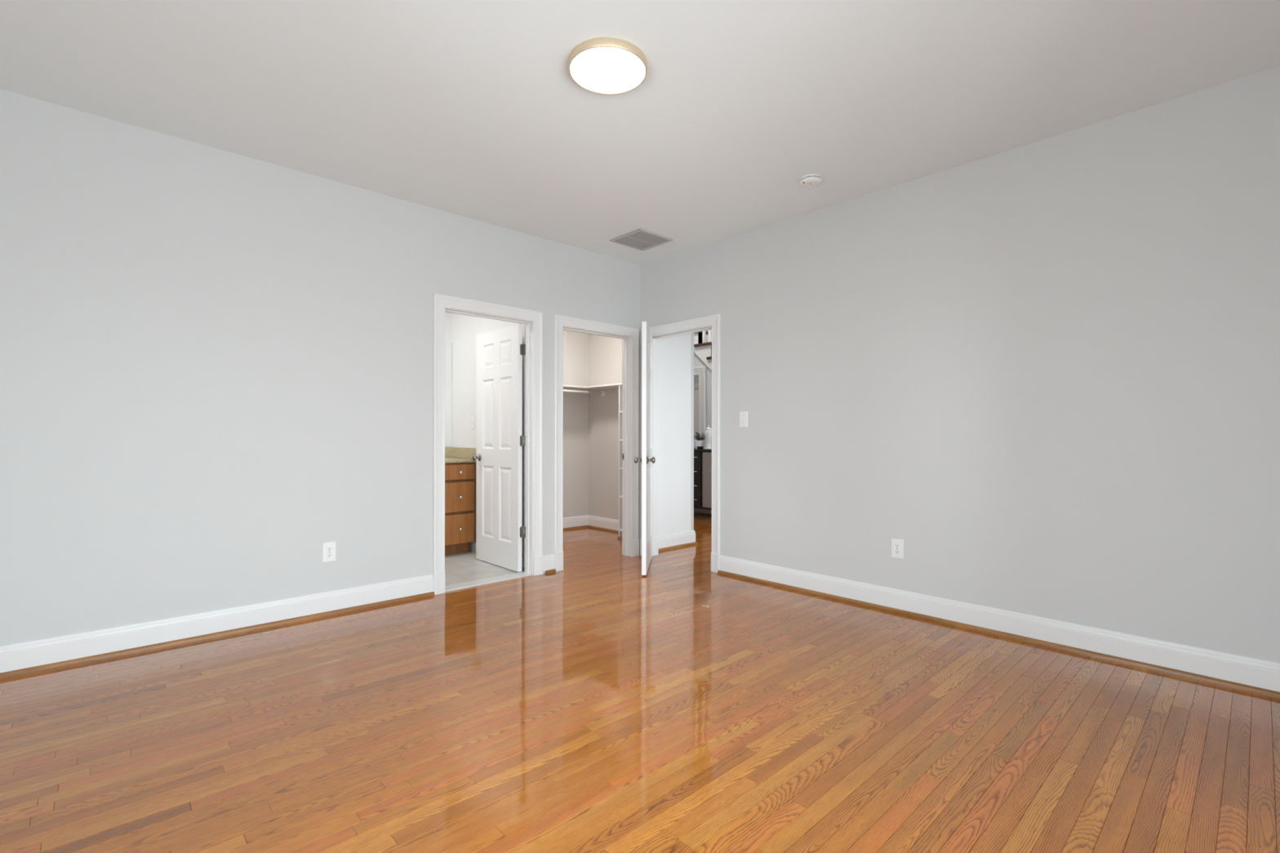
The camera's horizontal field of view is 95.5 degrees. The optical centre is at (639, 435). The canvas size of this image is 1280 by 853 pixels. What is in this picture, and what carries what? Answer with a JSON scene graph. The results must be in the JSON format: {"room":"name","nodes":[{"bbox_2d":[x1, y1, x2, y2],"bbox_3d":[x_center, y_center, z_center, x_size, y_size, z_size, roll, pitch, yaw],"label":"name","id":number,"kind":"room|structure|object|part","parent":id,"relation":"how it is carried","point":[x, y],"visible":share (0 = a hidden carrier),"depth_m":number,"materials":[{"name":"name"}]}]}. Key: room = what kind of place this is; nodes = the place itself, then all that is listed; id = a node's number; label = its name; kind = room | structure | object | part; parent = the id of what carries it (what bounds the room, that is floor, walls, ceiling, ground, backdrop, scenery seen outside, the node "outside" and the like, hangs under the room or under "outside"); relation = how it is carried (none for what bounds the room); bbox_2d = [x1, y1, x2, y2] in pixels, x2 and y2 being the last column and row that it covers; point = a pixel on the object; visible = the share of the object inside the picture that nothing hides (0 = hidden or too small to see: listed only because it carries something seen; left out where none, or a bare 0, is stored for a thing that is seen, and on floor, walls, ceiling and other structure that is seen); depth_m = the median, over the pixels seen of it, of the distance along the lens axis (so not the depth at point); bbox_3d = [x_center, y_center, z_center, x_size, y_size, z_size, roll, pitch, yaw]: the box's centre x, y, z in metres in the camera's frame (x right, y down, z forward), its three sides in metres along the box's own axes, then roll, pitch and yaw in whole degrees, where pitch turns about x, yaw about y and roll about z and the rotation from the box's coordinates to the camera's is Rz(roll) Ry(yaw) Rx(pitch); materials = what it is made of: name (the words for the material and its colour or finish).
{"room":"empty bedroom","nodes":[
{"label":"empty bedroom","id":0,"kind":"room"},
{"bbox_2d":[0,88,691,645],"bbox_3d":[-1.392,-0.821,4.232,5.240,3.900,0.060,0,0,-43],"label":"wall","id":1,"kind":"structure","parent":0,"point":[216,364],"depth_m":3.28,"materials":[{"name":"grey paint"}]},
{"bbox_2d":[0,573,434,679],"bbox_3d":[-2.368,1.055,3.259,2.489,0.145,0.032,0,0,-43],"label":"baseboard","id":2,"kind":"structure","parent":1,"relation":"attached to","point":[51,653],"depth_m":3.18,"materials":[{"name":"white paint"}]},
{"bbox_2d":[322,541,336,562],"bbox_3d":[-1.956,0.736,3.659,0.078,0.124,0.009,0,0,-43],"label":"power outlet","id":3,"kind":"object","parent":1,"relation":"attached to","point":[329,548],"visible":1,"depth_m":3.66,"materials":[{"name":"white plastic"}]},
{"bbox_2d":[326,546,332,551],"bbox_3d":[-1.955,0.715,3.658,0.033,0.027,0.004,0,0,-43],"label":"receptacle","id":4,"kind":"object","parent":3,"relation":"attached to","point":[328,548],"depth_m":3.66,"materials":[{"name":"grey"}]},
{"bbox_2d":[326,552,332,557],"bbox_3d":[-1.955,0.756,3.658,0.033,0.027,0.004,0,0,-43],"label":"receptacle","id":5,"kind":"object","parent":3,"relation":"attached to","point":[328,554],"depth_m":3.66,"materials":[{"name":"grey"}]},
{"bbox_2d":[432,293,543,595],"bbox_3d":[-1.421,0.062,4.739,0.916,2.134,0.880,0,0,-43],"label":"door","id":6,"kind":"structure","parent":1,"relation":"in","point":[500,441],"depth_m":4.75,"materials":[{"name":"white paint"}]},
{"bbox_3d":[-1.465,0.199,5.198,0.068,0.066,0.066,0,0,-43],"label":"knob","id":7,"kind":"part","parent":6,"relation":"part of","materials":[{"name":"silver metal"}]},
{"bbox_3d":[-1.178,0.106,4.480,0.734,2.046,0.037,0,0,-43],"label":"stop moulding","id":8,"kind":"part","parent":6,"relation":"part of","materials":[{"name":"white paint"}]},
{"bbox_2d":[543,554,555,573],"bbox_3d":[-0.748,1.058,4.774,0.119,0.145,0.032,0,0,-43],"label":"baseboard","id":9,"kind":"structure","parent":1,"relation":"attached to","point":[548,560],"depth_m":4.78,"materials":[{"name":"white paint"}]},
{"bbox_3d":[-0.732,1.118,4.779,0.089,0.024,0.017,0,0,-43],"label":"shoe moulding","id":10,"kind":"part","parent":9,"relation":"part of","materials":[{"name":"brown wood"}]},
{"bbox_2d":[553,314,639,571],"bbox_3d":[-0.401,0.064,5.187,0.952,2.134,0.142,0,0,-43],"label":"door","id":11,"kind":"structure","parent":1,"relation":"in","point":[629,336],"depth_m":5.42,"materials":[{"name":"white paint"}]},
{"bbox_3d":[-0.411,0.107,5.198,0.770,2.046,0.037,0,0,-43],"label":"stop moulding","id":12,"kind":"part","parent":11,"relation":"part of","materials":[{"name":"white paint"}]},
{"bbox_2d":[657,529,697,551],"bbox_3d":[0.351,1.059,5.830,0.662,0.145,0.032,0,0,-43],"label":"baseboard","id":13,"kind":"structure","parent":1,"relation":"attached to","point":[670,541],"depth_m":5.84,"materials":[{"name":"white paint"}]},
{"bbox_3d":[0.356,1.119,5.824,0.662,0.024,0.017,0,0,-43],"label":"shoe moulding","id":14,"kind":"part","parent":13,"relation":"part of","materials":[{"name":"brown wood"}]},
{"bbox_2d":[452,313,524,551],"bbox_3d":[-1.376,-0.241,5.433,0.065,2.740,1.550,0,0,-43],"label":"wall","id":15,"kind":"structure","parent":0,"point":[465,328],"depth_m":5.74,"materials":[{"name":"white paint"}]},
{"bbox_2d":[471,416,475,429],"bbox_3d":[-1.628,-0.121,5.641,0.019,0.124,0.078,0,0,-43],"label":"light switch","id":16,"kind":"object","parent":15,"relation":"attached to","point":[473,418],"visible":1,"depth_m":5.63,"materials":[{"name":"white plastic"}]},
{"bbox_2d":[471,542,524,567],"bbox_3d":[-1.277,1.062,5.267,0.015,0.127,1.010,0,0,-43],"label":"baseboard","id":17,"kind":"structure","parent":15,"relation":"attached to","point":[473,544],"depth_m":5.58,"materials":[{"name":"white paint"}]},
{"bbox_2d":[444,311,588,517],"bbox_3d":[-2.153,-0.242,5.849,4.140,2.740,0.120,0,0,-43],"label":"wall","id":18,"kind":"structure","parent":0,"point":[575,344],"depth_m":7.05,"materials":[{"name":"grey paint"}]},
{"bbox_2d":[444,341,451,446],"bbox_3d":[-2.485,-0.421,5.449,1.508,1.073,0.006,0,0,-43],"label":"bathroom mirror","id":19,"kind":"object","parent":18,"relation":"attached to","point":[447,344],"visible":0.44,"depth_m":5.93,"materials":[{"name":"clear glass"}]},
{"bbox_2d":[563,515,588,530],"bbox_3d":[-1.226,1.057,6.614,1.640,0.145,0.032,0,0,-43],"label":"baseboard","id":20,"kind":"structure","parent":18,"relation":"attached to","point":[579,522],"depth_m":7.03,"materials":[{"name":"white paint"}]},
{"bbox_3d":[-1.221,1.117,6.608,1.610,0.024,0.017,0,0,-43],"label":"shoe moulding","id":21,"kind":"part","parent":20,"relation":"part of","materials":[{"name":"brown wood"}]},
{"bbox_2d":[563,382,622,391],"bbox_3d":[-0.709,-0.561,6.063,1.640,0.018,1.540,0,0,-43],"label":"closet shelf","id":22,"kind":"object","parent":18,"relation":"attached to","point":[611,385],"visible":0.35,"depth_m":6.70,"materials":[{"name":"white wood"}]},
{"bbox_2d":[588,333,622,519],"bbox_3d":[-0.069,-0.239,6.615,0.050,2.740,1.610,0,0,-43],"label":"wall","id":23,"kind":"structure","parent":0,"point":[605,353],"depth_m":6.97,"materials":[{"name":"grey paint"}]},
{"bbox_2d":[587,515,618,533],"bbox_3d":[-0.353,1.058,6.857,0.032,0.145,0.870,0,0,-43],"label":"baseboard","id":24,"kind":"structure","parent":23,"relation":"attached to","point":[593,522],"depth_m":6.94,"materials":[{"name":"white paint"}]},
{"bbox_3d":[-0.353,1.119,6.847,0.017,0.024,0.855,0,0,-43],"label":"shoe moulding","id":25,"kind":"part","parent":24,"relation":"part of","materials":[{"name":"brown wood"}]},
{"bbox_2d":[0,513,1279,852],"bbox_3d":[-0.277,1.169,5.203,8.400,0.084,9.050,0,0,-43],"label":"floor","id":26,"kind":"structure","parent":0,"point":[661,634],"depth_m":2.19,"materials":[{"name":"brown wood"}]},
{"bbox_2d":[444,462,475,555],"bbox_3d":[-2.291,0.690,5.231,1.534,0.868,0.592,0,0,-43],"label":"bathroom vanity","id":27,"kind":"object","parent":26,"relation":"on","point":[460,477],"visible":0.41,"depth_m":5.45,"materials":[{"name":"brown wood"}]},
{"bbox_3d":[-1.695,0.875,5.438,0.304,0.273,0.018,0,0,-43],"label":"drawer","id":28,"kind":"part","parent":27,"relation":"part of","materials":[{"name":"brown wood"}]},
{"bbox_3d":[-1.694,0.577,5.438,0.304,0.276,0.018,0,0,-43],"label":"drawer","id":29,"kind":"part","parent":27,"relation":"part of","materials":[{"name":"brown wood"}]},
{"bbox_3d":[-1.694,0.345,5.438,0.304,0.142,0.018,0,0,-43],"label":"drawer","id":30,"kind":"part","parent":27,"relation":"part of","materials":[{"name":"brown wood"}]},
{"bbox_2d":[444,447,475,462],"bbox_3d":[-2.300,0.189,5.232,1.552,0.131,0.578,0,0,-43],"label":"countertop","id":31,"kind":"structure","parent":27,"relation":"on","point":[452,455],"depth_m":5.71,"materials":[{"name":"beige stone"}]},
{"bbox_2d":[617,385,622,539],"bbox_3d":[0.075,0.290,6.221,0.276,1.682,0.648,0,0,-43],"label":"closet shelving unit","id":32,"kind":"object","parent":26,"relation":"on","point":[620,536],"visible":0.18,"depth_m":6.37,"materials":[{"name":"white wood"}]},
{"bbox_3d":[-0.134,0.290,6.457,0.259,1.682,0.018,0,0,-43],"label":"panel","id":33,"kind":"part","parent":32,"relation":"part of","materials":[{"name":"white wood"}]},
{"bbox_2d":[693,448,711,510],"bbox_3d":[0.710,0.661,8.188,0.438,0.942,1.736,0,0,-43],"label":"sideboard","id":34,"kind":"object","parent":26,"relation":"on","point":[702,457],"visible":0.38,"depth_m":7.79,"materials":[{"name":"black wood"}]},
{"bbox_3d":[0.686,0.318,7.950,0.018,0.180,0.377,0,0,-43],"label":"drawer","id":35,"kind":"part","parent":34,"relation":"part of","materials":[{"name":"black wood"}]},
{"bbox_3d":[0.686,0.502,7.950,0.018,0.180,0.377,0,0,-43],"label":"drawer","id":36,"kind":"part","parent":34,"relation":"part of","materials":[{"name":"black wood"}]},
{"bbox_3d":[0.686,0.686,7.950,0.018,0.180,0.377,0,0,-43],"label":"drawer","id":37,"kind":"part","parent":34,"relation":"part of","materials":[{"name":"black wood"}]},
{"bbox_3d":[0.685,0.870,7.950,0.018,0.180,0.377,0,0,-43],"label":"drawer","id":38,"kind":"part","parent":34,"relation":"part of","materials":[{"name":"black wood"}]},
{"bbox_2d":[693,431,705,448],"bbox_3d":[0.824,0.072,8.048,0.173,0.236,0.170,0,0,-43],"label":"potted plant","id":39,"kind":"object","parent":34,"relation":"on","point":[700,444],"visible":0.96,"depth_m":8.00,"materials":[{"name":"green plant"}]},
{"bbox_3d":[0.828,0.114,8.050,0.140,0.083,0.140,0,0,-43],"label":"pot","id":40,"kind":"part","parent":39,"relation":"part of","materials":[{"name":"white ceramic"}]},
{"bbox_2d":[693,365,706,448],"bbox_3d":[0.617,-0.399,8.599,0.028,1.175,0.910,0,0,-43],"label":"wall mirror","id":41,"kind":"object","parent":34,"relation":"on","point":[700,372],"visible":0.26,"depth_m":8.33,"materials":[{"name":"white mirror"}]},
{"bbox_2d":[693,375,698,439],"bbox_3d":[0.624,-0.399,8.606,0.004,0.951,0.686,0,0,-43],"label":"mirror glass","id":42,"kind":"object","parent":41,"relation":"attached to","point":[695,377],"depth_m":8.41,"materials":[{"name":"white"}]},
{"bbox_3d":[0.996,0.594,7.619,0.018,0.733,0.450,0,0,-43],"label":"door","id":43,"kind":"part","parent":34,"relation":"part of","materials":[{"name":"grey wood"}]},
{"bbox_2d":[703,425,711,448],"bbox_3d":[0.933,0.026,7.909,0.132,0.328,0.132,0,0,-43],"label":"vase","id":44,"kind":"object","parent":34,"relation":"on","point":[708,432],"visible":0.9,"depth_m":7.87,"materials":[{"name":"white ceramic"}]},
{"bbox_2d":[0,0,1279,265],"bbox_3d":[-0.124,-1.659,2.227,4.650,0.100,4.600,0,0,-43],"label":"ceiling","id":45,"kind":"structure","parent":0,"point":[474,109],"depth_m":2.69,"materials":[{"name":"white paint"}]},
{"bbox_2d":[568,37,647,94],"bbox_3d":[-0.139,-1.591,2.518,0.342,0.036,0.342,0,0,-43],"label":"ceiling light","id":46,"kind":"object","parent":45,"relation":"in","point":[599,65],"visible":1,"depth_m":2.48,"materials":[{"name":"white glass"}]},
{"bbox_2d":[609,228,673,250],"bbox_3d":[0.012,-1.604,4.782,0.378,0.010,0.372,0,0,-43],"label":"ceiling vent","id":47,"kind":"object","parent":45,"relation":"in","point":[640,238],"visible":1,"depth_m":4.77,"materials":[{"name":"grey metal"}]},
{"bbox_2d":[799,173,822,187],"bbox_3d":[1.070,-1.589,3.641,0.140,0.038,0.140,0,0,-43],"label":"smoke detector","id":48,"kind":"object","parent":45,"relation":"attached to","point":[810,180],"visible":1,"depth_m":3.60,"materials":[{"name":"white plastic"}]},
{"bbox_2d":[690,333,693,530],"bbox_3d":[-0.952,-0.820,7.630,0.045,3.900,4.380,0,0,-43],"label":"door frame","id":49,"kind":"structure","parent":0,"point":[692,334],"depth_m":6.03,"materials":[{"name":"grey paint"}]},
{"bbox_2d":[693,352,711,447],"bbox_3d":[1.252,-0.651,8.036,0.100,3.568,4.000,0,0,-43],"label":"wall","id":50,"kind":"structure","parent":0,"point":[698,362],"depth_m":8.27,"materials":[{"name":"grey paint"}]},
{"bbox_2d":[693,329,711,370],"bbox_3d":[1.551,-1.373,8.409,1.155,3.440,2.482,0,0,-43],"label":"staircase","id":51,"kind":"structure","parent":50,"relation":"on","point":[702,340],"depth_m":8.31,"materials":[{"name":"white paint"}]},
{"bbox_2d":[693,507,711,515],"bbox_3d":[1.202,1.060,7.991,0.032,0.145,4.000,0,0,-43],"label":"baseboard","id":52,"kind":"structure","parent":50,"relation":"attached to","point":[699,511],"depth_m":8.31,"materials":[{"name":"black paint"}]},
{"bbox_3d":[1.196,1.121,7.986,0.017,0.024,4.000,0,0,-43],"label":"shoe moulding","id":53,"kind":"part","parent":52,"relation":"part of","materials":[{"name":"brown wood"}]},
{"bbox_2d":[640,66,1279,662],"bbox_3d":[1.569,-0.817,3.915,0.130,3.900,4.450,0,0,-43],"label":"wall","id":54,"kind":"structure","parent":0,"point":[1047,370],"depth_m":3.19,"materials":[{"name":"grey paint"}]},
{"bbox_2d":[634,313,720,575],"bbox_3d":[0.177,0.064,4.979,0.707,2.134,0.942,0,0,-43],"label":"door","id":55,"kind":"structure","parent":54,"relation":"in","point":[650,336],"depth_m":4.84,"materials":[{"name":"white paint"}]},
{"bbox_3d":[-0.013,0.201,4.717,0.068,0.066,0.066,0,0,5],"label":"knob","id":56,"kind":"part","parent":55,"relation":"part of","materials":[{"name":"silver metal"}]},
{"bbox_3d":[0.032,0.201,4.644,0.025,0.056,0.010,0,0,5],"label":"latch plate","id":57,"kind":"part","parent":55,"relation":"part of","materials":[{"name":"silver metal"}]},
{"bbox_3d":[0.089,0.201,4.708,0.068,0.066,0.066,0,0,5],"label":"knob","id":58,"kind":"part","parent":55,"relation":"part of","materials":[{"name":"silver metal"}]},
{"bbox_3d":[0.382,0.108,5.171,0.035,2.046,0.760,0,0,-43],"label":"stop moulding","id":59,"kind":"part","parent":55,"relation":"part of","materials":[{"name":"white paint"}]},
{"bbox_2d":[739,411,747,426],"bbox_3d":[0.817,-0.127,4.609,0.019,0.124,0.078,0,0,-43],"label":"light switch","id":60,"kind":"object","parent":54,"relation":"attached to","point":[743,415],"visible":1,"depth_m":4.61,"materials":[{"name":"white plastic"}]},
{"bbox_2d":[891,538,903,559],"bbox_3d":[1.649,0.728,3.726,0.009,0.124,0.078,0,0,-43],"label":"power outlet","id":61,"kind":"object","parent":54,"relation":"attached to","point":[897,545],"visible":1,"depth_m":3.72,"materials":[{"name":"white plastic"}]},
{"bbox_2d":[717,555,1279,698],"bbox_3d":[1.838,1.061,3.506,0.032,0.145,3.482,0,0,-43],"label":"baseboard","id":62,"kind":"structure","parent":54,"relation":"attached to","point":[1261,677],"depth_m":3.15,"materials":[{"name":"white paint"}]},
{"bbox_3d":[-1.329,-0.241,5.477,0.065,2.740,1.550,0,0,-43],"label":"wall","id":63,"kind":"structure","parent":0,"visible":0},
{"bbox_2d":[563,389,604,395],"bbox_3d":[-1.041,-0.500,6.417,1.638,0.060,0.070,0,0,-43],"label":"closet rod","id":64,"kind":"object","parent":63,"relation":"attached to","point":[601,393],"visible":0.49,"depth_m":6.78,"materials":[{"name":"white metal"}]}
]}

